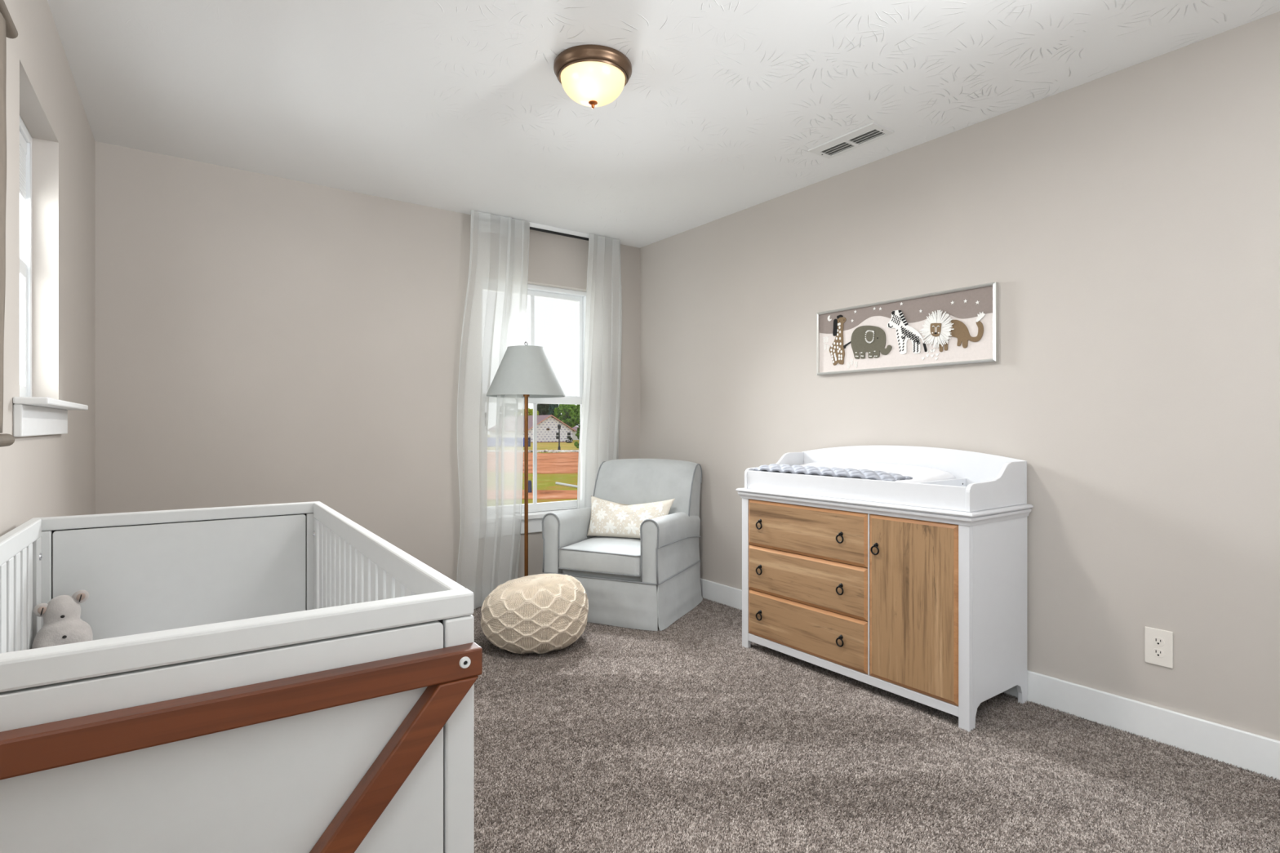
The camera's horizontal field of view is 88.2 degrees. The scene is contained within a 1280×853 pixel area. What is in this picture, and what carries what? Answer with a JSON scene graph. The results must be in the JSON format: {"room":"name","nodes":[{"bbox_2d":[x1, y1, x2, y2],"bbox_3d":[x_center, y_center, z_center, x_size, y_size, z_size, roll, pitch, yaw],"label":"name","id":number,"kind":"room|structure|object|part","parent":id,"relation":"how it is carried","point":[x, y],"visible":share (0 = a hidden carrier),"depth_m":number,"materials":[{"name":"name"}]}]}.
{"room":"bedroom","nodes":[
{"label":"bedroom","id":0,"kind":"room"},
{"bbox_2d":[0,0,94,536],"bbox_3d":[-1.209,-0.097,0.981,0.160,2.440,4.906,0,0,-34],"label":"wall","id":1,"kind":"structure","parent":0,"point":[42,476],"depth_m":2.20,"materials":[{"name":"paint"}]},
{"bbox_2d":[0,0,17,447],"bbox_3d":[-1.277,-0.483,1.264,0.044,1.056,0.550,0,0,-34],"label":"picture frame","id":2,"kind":"object","parent":1,"relation":"hanging from","point":[7,28],"depth_m":1.41,"materials":[{"name":"brown wood"}]},
{"bbox_3d":[-1.261,0.031,1.254,0.028,0.028,0.516,0,0,-34],"label":"rod","id":3,"kind":"part","parent":2,"relation":"part of","materials":[{"name":"brown wood"}]},
{"bbox_3d":[-1.271,-0.889,1.268,0.028,0.028,0.550,0,0,-34],"label":"rod","id":4,"kind":"part","parent":2,"relation":"part of","materials":[{"name":"brown wood"}]},
{"bbox_2d":[13,115,88,436],"bbox_3d":[-1.815,-0.463,1.944,0.219,0.980,0.780,0,0,-34],"label":"window","id":5,"kind":"structure","parent":1,"relation":"in","point":[32,415],"depth_m":2.13,"materials":[{"name":"plastic"}]},
{"bbox_2d":[19,131,26,200],"bbox_3d":[-1.856,-0.827,1.916,0.034,0.192,0.550,0,0,-34],"label":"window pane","id":6,"kind":"object","parent":5,"relation":"attached to","point":[23,144],"visible":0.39,"depth_m":2.11,"materials":[{"name":"glass"}]},
{"bbox_3d":[-1.856,-0.305,1.916,0.034,0.443,0.554,0,0,-34],"label":"sash","id":7,"kind":"part","parent":5,"relation":"part of","materials":[{"name":"plastic"}]},
{"bbox_3d":[-1.871,-0.512,1.906,0.085,0.882,0.610,0,0,-34],"label":"frame","id":8,"kind":"part","parent":5,"relation":"part of","materials":[{"name":"plastic"}]},
{"bbox_3d":[-1.780,-0.064,1.968,0.134,0.018,0.780,0,0,-34],"label":"sill","id":9,"kind":"part","parent":5,"relation":"part of","materials":[{"name":"white wood"}]},
{"bbox_2d":[94,141,639,582],"bbox_3d":[-1.320,-0.097,4.029,3.448,2.440,0.160,0,0,-36],"label":"wall","id":10,"kind":"structure","parent":0,"point":[260,339],"depth_m":3.51,"materials":[{"name":"paint"}]},
{"bbox_2d":[520,284,586,533],"bbox_3d":[-0.692,-0.125,4.456,0.960,1.656,0.191,0,0,-36],"label":"window","id":11,"kind":"structure","parent":10,"relation":"in","point":[536,511],"depth_m":4.54,"materials":[{"name":"plastic"}]},
{"bbox_3d":[-0.667,0.596,4.421,0.960,0.030,0.106,0,0,-36],"label":"sill","id":12,"kind":"part","parent":11,"relation":"part of","materials":[{"name":"white wood"}]},
{"bbox_3d":[-0.713,0.185,4.484,0.784,0.772,0.034,0,0,-36],"label":"sash","id":13,"kind":"part","parent":11,"relation":"part of","materials":[{"name":"plastic"}]},
{"bbox_3d":[-0.736,-0.550,4.517,0.784,0.753,0.034,0,0,-36],"label":"sash","id":14,"kind":"part","parent":11,"relation":"part of","materials":[{"name":"plastic"}]},
{"bbox_3d":[-0.736,-0.550,4.517,0.730,0.676,0.003,0,0,-36],"label":"pane","id":15,"kind":"part","parent":11,"relation":"part of","materials":[{"name":"clear glass"}]},
{"bbox_2d":[47,0,1279,248],"bbox_3d":[0.014,-1.377,2.020,3.800,0.120,5.150,0,0,-36],"label":"ceiling","id":16,"kind":"structure","parent":0,"point":[461,106],"depth_m":2.52,"materials":[{"name":"white paint"}]},
{"bbox_2d":[477,211,589,240],"bbox_3d":[-0.612,-1.293,4.388,1.025,0.048,0.092,0,0,-36],"label":"curtain rod","id":17,"kind":"object","parent":16,"relation":"attached to","point":[533,226],"visible":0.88,"depth_m":4.38,"materials":[{"name":"metal"}]},
{"bbox_2d":[456,209,529,608],"bbox_3d":[-0.905,-0.098,4.099,0.497,2.420,0.079,0,0,-36],"label":"sheer curtain","id":18,"kind":"object","parent":17,"relation":"hanging from","point":[490,429],"visible":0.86,"depth_m":4.09,"materials":[{"name":"white fabric"}]},
{"bbox_3d":[-0.588,-1.277,4.355,1.025,0.016,0.010,0,0,-36],"label":"rod","id":19,"kind":"part","parent":17,"relation":"part of","materials":[{"name":"black metal"}]},
{"bbox_2d":[577,233,622,508],"bbox_3d":[-0.274,-0.098,4.588,0.358,2.420,0.085,0,0,-36],"label":"sheer curtain","id":20,"kind":"object","parent":17,"relation":"hanging from","point":[598,442],"visible":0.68,"depth_m":4.57,"materials":[{"name":"white fabric"}]},
{"bbox_2d":[553,44,631,108],"bbox_3d":[-0.172,-1.239,2.420,0.286,0.154,0.286,0,0,-36],"label":"ceiling light","id":21,"kind":"object","parent":16,"relation":"attached to","point":[593,76],"visible":1,"depth_m":2.34,"materials":[{"name":"white glass"}]},
{"bbox_3d":[-0.172,-1.229,2.420,0.236,0.088,0.236,0,0,-36],"label":"lamp shade","id":22,"kind":"part","parent":21,"relation":"part of","materials":[{"name":"white glass"}]},
{"bbox_2d":[808,122,893,159],"bbox_3d":[0.969,-1.317,3.056,0.154,0.016,0.356,0,0,-36],"label":"ceiling vent","id":23,"kind":"object","parent":16,"relation":"in","point":[871,132],"visible":1,"depth_m":3.04,"materials":[{"name":"metal"}]},
{"bbox_2d":[474,598,1279,852],"bbox_3d":[0.102,1.183,1.899,3.800,0.120,5.450,0,0,-36],"label":"floor","id":24,"kind":"structure","parent":0,"point":[1090,722],"depth_m":2.14,"materials":[{"name":"carpet"}]},
{"bbox_2d":[0,501,482,852],"bbox_3d":[-0.905,0.680,1.328,0.680,0.885,1.453,0,0,-34],"label":"crib","id":25,"kind":"object","parent":24,"relation":"on","point":[287,677],"visible":1,"depth_m":0.84,"materials":[{"name":"white wood"}]},
{"bbox_3d":[-1.179,0.262,1.148,0.024,0.047,1.320,0,0,-34],"label":"rail","id":26,"kind":"part","parent":25,"relation":"part of","materials":[{"name":"white wood"}]},
{"bbox_3d":[-1.550,0.597,1.712,0.042,0.651,0.030,0,0,-34],"label":"post","id":27,"kind":"part","parent":25,"relation":"part of","materials":[{"name":"white wood"}]},
{"bbox_3d":[-1.286,0.255,1.891,0.680,0.033,0.030,0,0,-34],"label":"rail","id":28,"kind":"part","parent":25,"relation":"part of","materials":[{"name":"white wood"}]},
{"bbox_3d":[-1.286,0.568,1.891,0.591,0.590,0.028,0,0,-34],"label":"panel","id":29,"kind":"part","parent":25,"relation":"part of","materials":[{"name":"white wood"}]},
{"bbox_3d":[-0.528,0.568,0.771,0.591,0.590,0.033,0,0,-34],"label":"panel","id":30,"kind":"part","parent":25,"relation":"part of","materials":[{"name":"white wood"}]},
{"bbox_3d":[-0.528,0.255,0.771,0.680,0.033,0.035,0,0,-34],"label":"rail","id":31,"kind":"part","parent":25,"relation":"part of","materials":[{"name":"white wood"}]},
{"bbox_3d":[-1.022,0.597,2.070,0.042,0.651,0.030,0,0,-34],"label":"post","id":32,"kind":"part","parent":25,"relation":"part of","materials":[{"name":"white wood"}]},
{"bbox_3d":[-0.636,0.262,1.516,0.024,0.047,1.320,0,0,-34],"label":"rail","id":33,"kind":"part","parent":25,"relation":"part of","materials":[{"name":"white wood"}]},
{"bbox_3d":[-0.511,0.735,0.742,0.674,0.776,0.032,0,0,-34],"label":"diagonal leg","id":34,"kind":"part","parent":25,"relation":"part of","materials":[{"name":"brown wood"}]},
{"bbox_3d":[-0.264,0.597,0.950,0.042,0.651,0.035,0,0,-34],"label":"post","id":35,"kind":"part","parent":25,"relation":"part of","materials":[{"name":"white wood"}]},
{"bbox_3d":[-0.908,0.725,1.332,0.620,0.105,1.305,0,0,-34],"label":"mattress","id":36,"kind":"object","parent":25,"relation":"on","visible":0},
{"bbox_2d":[31,590,93,648],"bbox_3d":[-1.426,0.544,1.631,0.162,0.258,0.157,0,0,-44],"label":"plush hippo","id":37,"kind":"object","parent":36,"relation":"on","point":[63,624],"visible":0.35,"depth_m":1.62,"materials":[{"name":"white fabric"}]},
{"bbox_2d":[486,341,565,576],"bbox_3d":[-0.687,0.306,3.992,0.469,1.634,0.469,0,0,-36],"label":"floor lamp","id":38,"kind":"object","parent":24,"relation":"on","point":[527,371],"visible":0.76,"depth_m":3.87,"materials":[{"name":"white fabric"}]},
{"bbox_3d":[-0.687,-0.326,3.992,0.469,0.294,0.469,0,0,-36],"label":"lamp shade","id":39,"kind":"part","parent":38,"relation":"part of","materials":[{"name":"fabric"}]},
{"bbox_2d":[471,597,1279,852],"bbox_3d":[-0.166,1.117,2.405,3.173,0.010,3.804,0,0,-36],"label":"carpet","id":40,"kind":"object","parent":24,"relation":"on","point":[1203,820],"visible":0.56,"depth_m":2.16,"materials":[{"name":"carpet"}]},
{"bbox_2d":[480,573,588,653],"bbox_3d":[-0.531,0.950,3.394,0.559,0.344,0.542,0,0,-36],"label":"knitted pouf","id":41,"kind":"object","parent":40,"relation":"on","point":[540,613],"visible":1,"depth_m":3.20,"materials":[{"name":"beige fabric"}]},
{"bbox_2d":[542,458,702,631],"bbox_3d":[-0.086,0.666,4.089,0.796,0.898,0.790,0,0,24],"label":"armchair","id":42,"kind":"object","parent":40,"relation":"on","point":[651,580],"visible":0.92,"depth_m":3.87,"materials":[{"name":"fabric"}]},
{"bbox_3d":[-0.378,0.691,4.211,0.114,0.351,0.711,0,0,24],"label":"arm","id":43,"kind":"part","parent":42,"relation":"part of","materials":[{"name":"fabric"}]},
{"bbox_2d":[559,536,640,575],"bbox_3d":[-0.134,0.761,3.978,0.516,0.143,0.546,0,0,24],"label":"seat cushion","id":44,"kind":"object","parent":42,"relation":"on","point":[593,555],"depth_m":3.78,"materials":[{"name":"fabric"}]},
{"bbox_2d":[586,495,675,537],"bbox_3d":[-0.080,0.568,4.108,0.583,0.248,0.160,0,0,24],"label":"lumbar pillow","id":45,"kind":"object","parent":42,"relation":"on","point":[608,518],"visible":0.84,"depth_m":4.07,"materials":[{"name":"fabric"}]},
{"bbox_3d":[0.035,0.541,4.316,0.676,0.648,0.277,0,0,24],"label":"backrest","id":46,"kind":"part","parent":42,"relation":"part of","materials":[{"name":"fabric"}]},
{"bbox_3d":[0.199,0.691,3.953,0.105,0.350,0.711,0,0,24],"label":"arm","id":47,"kind":"part","parent":42,"relation":"part of","materials":[{"name":"fabric"}]},
{"bbox_2d":[735,488,1033,732],"bbox_3d":[1.039,0.721,3.021,0.480,0.805,1.212,0,0,-36],"label":"dresser","id":48,"kind":"object","parent":24,"relation":"on","point":[927,606],"visible":0.99,"depth_m":2.67,"materials":[{"name":"brown wood"}]},
{"bbox_3d":[0.587,0.932,3.251,0.017,0.050,0.040,0,0,-36],"label":"ring pull","id":49,"kind":"part","parent":48,"relation":"part of","materials":[{"name":"black metal"}]},
{"bbox_3d":[0.587,0.708,3.251,0.017,0.050,0.040,0,0,-36],"label":"ring pull","id":50,"kind":"part","parent":48,"relation":"part of","materials":[{"name":"black metal"}]},
{"bbox_3d":[0.587,0.484,3.251,0.017,0.050,0.040,0,0,-36],"label":"ring pull","id":51,"kind":"part","parent":48,"relation":"part of","materials":[{"name":"black metal"}]},
{"bbox_3d":[0.755,0.932,3.053,0.022,0.219,0.692,0,0,-36],"label":"drawer","id":52,"kind":"part","parent":48,"relation":"part of","materials":[{"name":"brown wood"}]},
{"bbox_3d":[0.755,0.709,3.053,0.022,0.221,0.692,0,0,-36],"label":"drawer","id":53,"kind":"part","parent":48,"relation":"part of","materials":[{"name":"brown wood"}]},
{"bbox_3d":[0.755,0.482,3.053,0.022,0.226,0.692,0,0,-36],"label":"drawer","id":54,"kind":"part","parent":48,"relation":"part of","materials":[{"name":"brown wood"}]},
{"bbox_3d":[0.867,0.932,2.865,0.017,0.050,0.040,0,0,-36],"label":"ring pull","id":55,"kind":"part","parent":48,"relation":"part of","materials":[{"name":"black metal"}]},
{"bbox_3d":[0.867,0.708,2.865,0.017,0.050,0.040,0,0,-36],"label":"ring pull","id":56,"kind":"part","parent":48,"relation":"part of","materials":[{"name":"black metal"}]},
{"bbox_3d":[0.867,0.484,2.865,0.017,0.050,0.040,0,0,-36],"label":"ring pull","id":57,"kind":"part","parent":48,"relation":"part of","materials":[{"name":"black metal"}]},
{"bbox_2d":[762,461,955,482],"bbox_3d":[0.983,0.248,3.127,0.406,0.137,0.864,0,0,-36],"label":"changing pad","id":58,"kind":"object","parent":48,"relation":"on","point":[919,474],"visible":0.24,"depth_m":3.04,"materials":[{"name":"white fabric"}]},
{"bbox_2d":[752,463,912,481],"bbox_3d":[0.866,0.216,3.079,0.153,0.048,0.800,0,0,-36],"label":"cover","id":59,"kind":"object","parent":58,"relation":"on","point":[821,470],"visible":0.99,"depth_m":2.98,"materials":[{"name":"grey fabric"}]},
{"bbox_3d":[0.970,0.507,2.724,0.017,0.050,0.040,0,0,-36],"label":"ring pull","id":60,"kind":"part","parent":48,"relation":"part of","materials":[{"name":"black metal"}]},
{"bbox_3d":[1.039,0.342,3.021,0.480,0.048,1.212,0,0,-36],"label":"moulding","id":61,"kind":"part","parent":48,"relation":"part of","materials":[{"name":"white wood"}]},
{"bbox_2d":[744,445,1026,512],"bbox_3d":[1.055,0.206,3.029,0.454,0.224,1.156,0,0,-36],"label":"topper","id":62,"kind":"object","parent":48,"relation":"on","point":[983,481],"visible":0.94,"depth_m":2.85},
{"bbox_3d":[1.075,0.706,2.612,0.022,0.673,0.380,0,0,-36],"label":"door","id":63,"kind":"part","parent":48,"relation":"part of","materials":[{"name":"brown wood"}]},
{"bbox_3d":[1.395,0.745,2.569,0.438,0.757,0.018,0,0,-36],"label":"panel","id":64,"kind":"part","parent":48,"relation":"part of","materials":[{"name":"white wood"}]},
{"bbox_2d":[640,11,1279,741],"bbox_3d":[1.504,-0.097,2.952,0.150,2.440,4.904,0,0,-36],"label":"wall","id":65,"kind":"structure","parent":0,"point":[1126,222],"depth_m":2.55,"materials":[{"name":"paint"}]},
{"bbox_2d":[816,281,998,375],"bbox_3d":[1.232,-0.441,3.174,0.027,0.335,0.940,0,0,-36],"label":"framed picture","id":66,"kind":"object","parent":65,"relation":"attached to","point":[959,326],"visible":1,"depth_m":3.10,"materials":[{"name":"multicoloured paper"}]},
{"bbox_2d":[700,577,1279,779],"bbox_3d":[1.378,1.061,2.984,0.015,0.124,4.704,0,0,-36],"label":"baseboard","id":67,"kind":"structure","parent":65,"relation":"attached to","point":[1246,750],"depth_m":2.37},
{"bbox_2d":[1144,626,1173,668],"bbox_3d":[1.844,0.787,2.350,0.008,0.129,0.082,0,0,-36],"label":"wall outlet","id":68,"kind":"object","parent":65,"relation":"attached to","point":[1158,643],"visible":1,"depth_m":2.35,"materials":[{"name":"plastic"}]},
{"bbox_2d":[1152,648,1164,657],"bbox_3d":[1.843,0.807,2.349,0.003,0.029,0.035,0,0,-36],"label":"receptacle","id":69,"kind":"object","parent":68,"relation":"attached to","point":[1157,652],"depth_m":2.35,"materials":[{"name":"plastic"}]},
{"bbox_2d":[1152,636,1164,646],"bbox_3d":[1.843,0.766,2.349,0.003,0.029,0.035,0,0,-36],"label":"receptacle","id":70,"kind":"object","parent":68,"relation":"attached to","point":[1157,641],"depth_m":2.35,"materials":[{"name":"plastic"}]},
{"label":"outside","id":71,"kind":"structure","parent":0,"visible":0},
{"bbox_2d":[521,440,579,504],"bbox_3d":[-9.437,4.823,208.443,481.732,1.000,491.467,0,0,-36],"label":"ground","id":72,"kind":"structure","parent":71,"point":[544,482],"depth_m":50.98,"materials":[{"name":"green plant"}]},
{"bbox_2d":[528,408,538,415],"bbox_3d":[-36.685,-0.786,214.916,9.363,10.231,9.635,0,0,-36],"label":"broadleaf tree","id":73,"kind":"object","parent":72,"relation":"on","point":[530,411],"visible":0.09,"depth_m":213.94,"materials":[{"name":"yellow plant"}]},
{"bbox_2d":[537,403,550,415],"bbox_3d":[-34.247,-2.480,237.920,9.939,14.480,10.796,0,0,-36],"label":"broadleaf tree","id":74,"kind":"object","parent":72,"relation":"on","point":[543,409],"visible":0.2,"depth_m":234.96,"materials":[{"name":"green plant"}]},
{"bbox_2d":[523,414,575,442],"bbox_3d":[-30.541,0.703,182.736,14.100,7.240,27.200,0,0,-34],"label":"house","id":75,"kind":"structure","parent":72,"relation":"on","point":[547,424],"depth_m":172.16,"materials":[{"name":"white brick"}]},
{"bbox_3d":[-22.963,-0.736,171.500,14.100,4.362,0.095,0,0,-34],"label":"rake trim","id":76,"kind":"part","parent":75,"relation":"part of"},
{"bbox_2d":[522,489,577,499],"bbox_3d":[-10.000,4.298,41.723,100.034,0.050,7.918,0,0,0],"label":"bank","id":77,"kind":"object","parent":72,"relation":"on","point":[541,494],"visible":0.04,"depth_m":41.35,"materials":[{"name":"brown soil"}]},
{"bbox_2d":[528,480,532,493],"bbox_3d":[-7.100,3.908,42.500,0.320,0.830,0.304,0,0,-36],"label":"marker post","id":78,"kind":"object","parent":77,"relation":"on","point":[530,488],"visible":0.65,"depth_m":42.37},
{"bbox_2d":[522,452,578,474],"bbox_3d":[-14.980,4.298,84.390,147.855,0.050,124.454,0,0,-36],"label":"field","id":79,"kind":"structure","parent":72,"relation":"on","point":[562,462],"depth_m":75.76,"materials":[{"name":"brown soil"}]},
{"bbox_2d":[523,442,578,449],"bbox_3d":[-14.506,4.293,144.798,203.302,0.060,168.151,0,0,-36],"label":"lawn","id":80,"kind":"structure","parent":72,"relation":"on","point":[540,446],"depth_m":139.93,"materials":[{"name":"yellow plant"}]},
{"bbox_2d":[523,437,530,446],"bbox_3d":[-27.191,3.348,135.833,9.200,1.950,2.400,0,0,-6],"label":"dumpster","id":81,"kind":"object","parent":80,"relation":"on","point":[529,438],"visible":0.07,"depth_m":135.09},
{"bbox_2d":[565,436,573,443],"bbox_3d":[-17.846,3.581,165.870,1.879,1.642,1.606,0,0,-36],"label":"bush","id":82,"kind":"object","parent":80,"relation":"on","point":[570,437],"visible":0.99,"depth_m":165.88,"materials":[{"name":"green plant"}]},
{"bbox_2d":[573,441,578,448],"bbox_3d":[-10.614,3.484,120.904,2.705,1.768,2.566,0,0,-36],"label":"bush","id":83,"kind":"object","parent":80,"relation":"on","point":[576,444],"visible":0.15,"depth_m":120.48,"materials":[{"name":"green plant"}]},
{"bbox_2d":[547,404,559,417],"bbox_3d":[-29.394,-1.984,227.052,9.789,13.099,8.858,0,0,-36],"label":"conifer","id":84,"kind":"object","parent":72,"relation":"on","point":[552,406],"visible":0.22,"depth_m":225.91,"materials":[{"name":"green plant"}]},
{"bbox_2d":[530,449,578,452],"bbox_3d":[-15.067,4.283,112.609,125.376,0.080,94.188,0,0,-36],"label":"gravel path","id":85,"kind":"structure","parent":72,"relation":"on","point":[539,451],"depth_m":115.81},
{"bbox_2d":[523,449,578,453],"bbox_3d":[-10.813,4.223,107.763,20.219,0.700,14.269,0,0,-36],"label":"edging","id":86,"kind":"object","parent":85,"relation":"on","point":[529,451],"visible":0.18,"depth_m":107.16,"materials":[{"name":"white stone"}]},
{"bbox_2d":[557,424,560,449],"bbox_3d":[-14.300,1.973,117.000,0.720,4.700,0.720,0,0,-36],"label":"street lamp","id":87,"kind":"object","parent":72,"relation":"on","point":[558,425],"visible":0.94,"depth_m":116.91,"materials":[{"name":"black metal"}]},
{"bbox_2d":[555,482,577,488],"bbox_3d":[-5.125,4.243,47.300,0.180,0.171,4.023,0,0,-32],"label":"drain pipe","id":88,"kind":"object","parent":72,"relation":"on","point":[557,483],"visible":0.66,"depth_m":47.38,"materials":[{"name":"white plastic"}]},
{"bbox_2d":[553,404,578,427],"bbox_3d":[-20.835,-1.351,190.979,7.907,11.360,8.449,0,0,-36],"label":"broadleaf tree","id":89,"kind":"object","parent":72,"relation":"on","point":[566,410],"visible":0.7,"depth_m":188.78,"materials":[{"name":"green plant"}]},
{"bbox_2d":[569,404,580,439],"bbox_3d":[-15.232,-1.372,178.168,7.250,11.403,6.786,0,0,-36],"label":"broadleaf tree","id":90,"kind":"object","parent":72,"relation":"on","point":[576,420],"visible":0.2,"depth_m":176.63,"materials":[{"name":"green plant"}]},
{"bbox_2d":[572,426,578,439],"bbox_3d":[-21.000,2.223,207.000,6.800,4.200,6.600,0,0,20],"label":"house","id":91,"kind":"structure","parent":72,"relation":"on","point":[574,437],"depth_m":203.64,"materials":[{"name":"white"}]}
]}

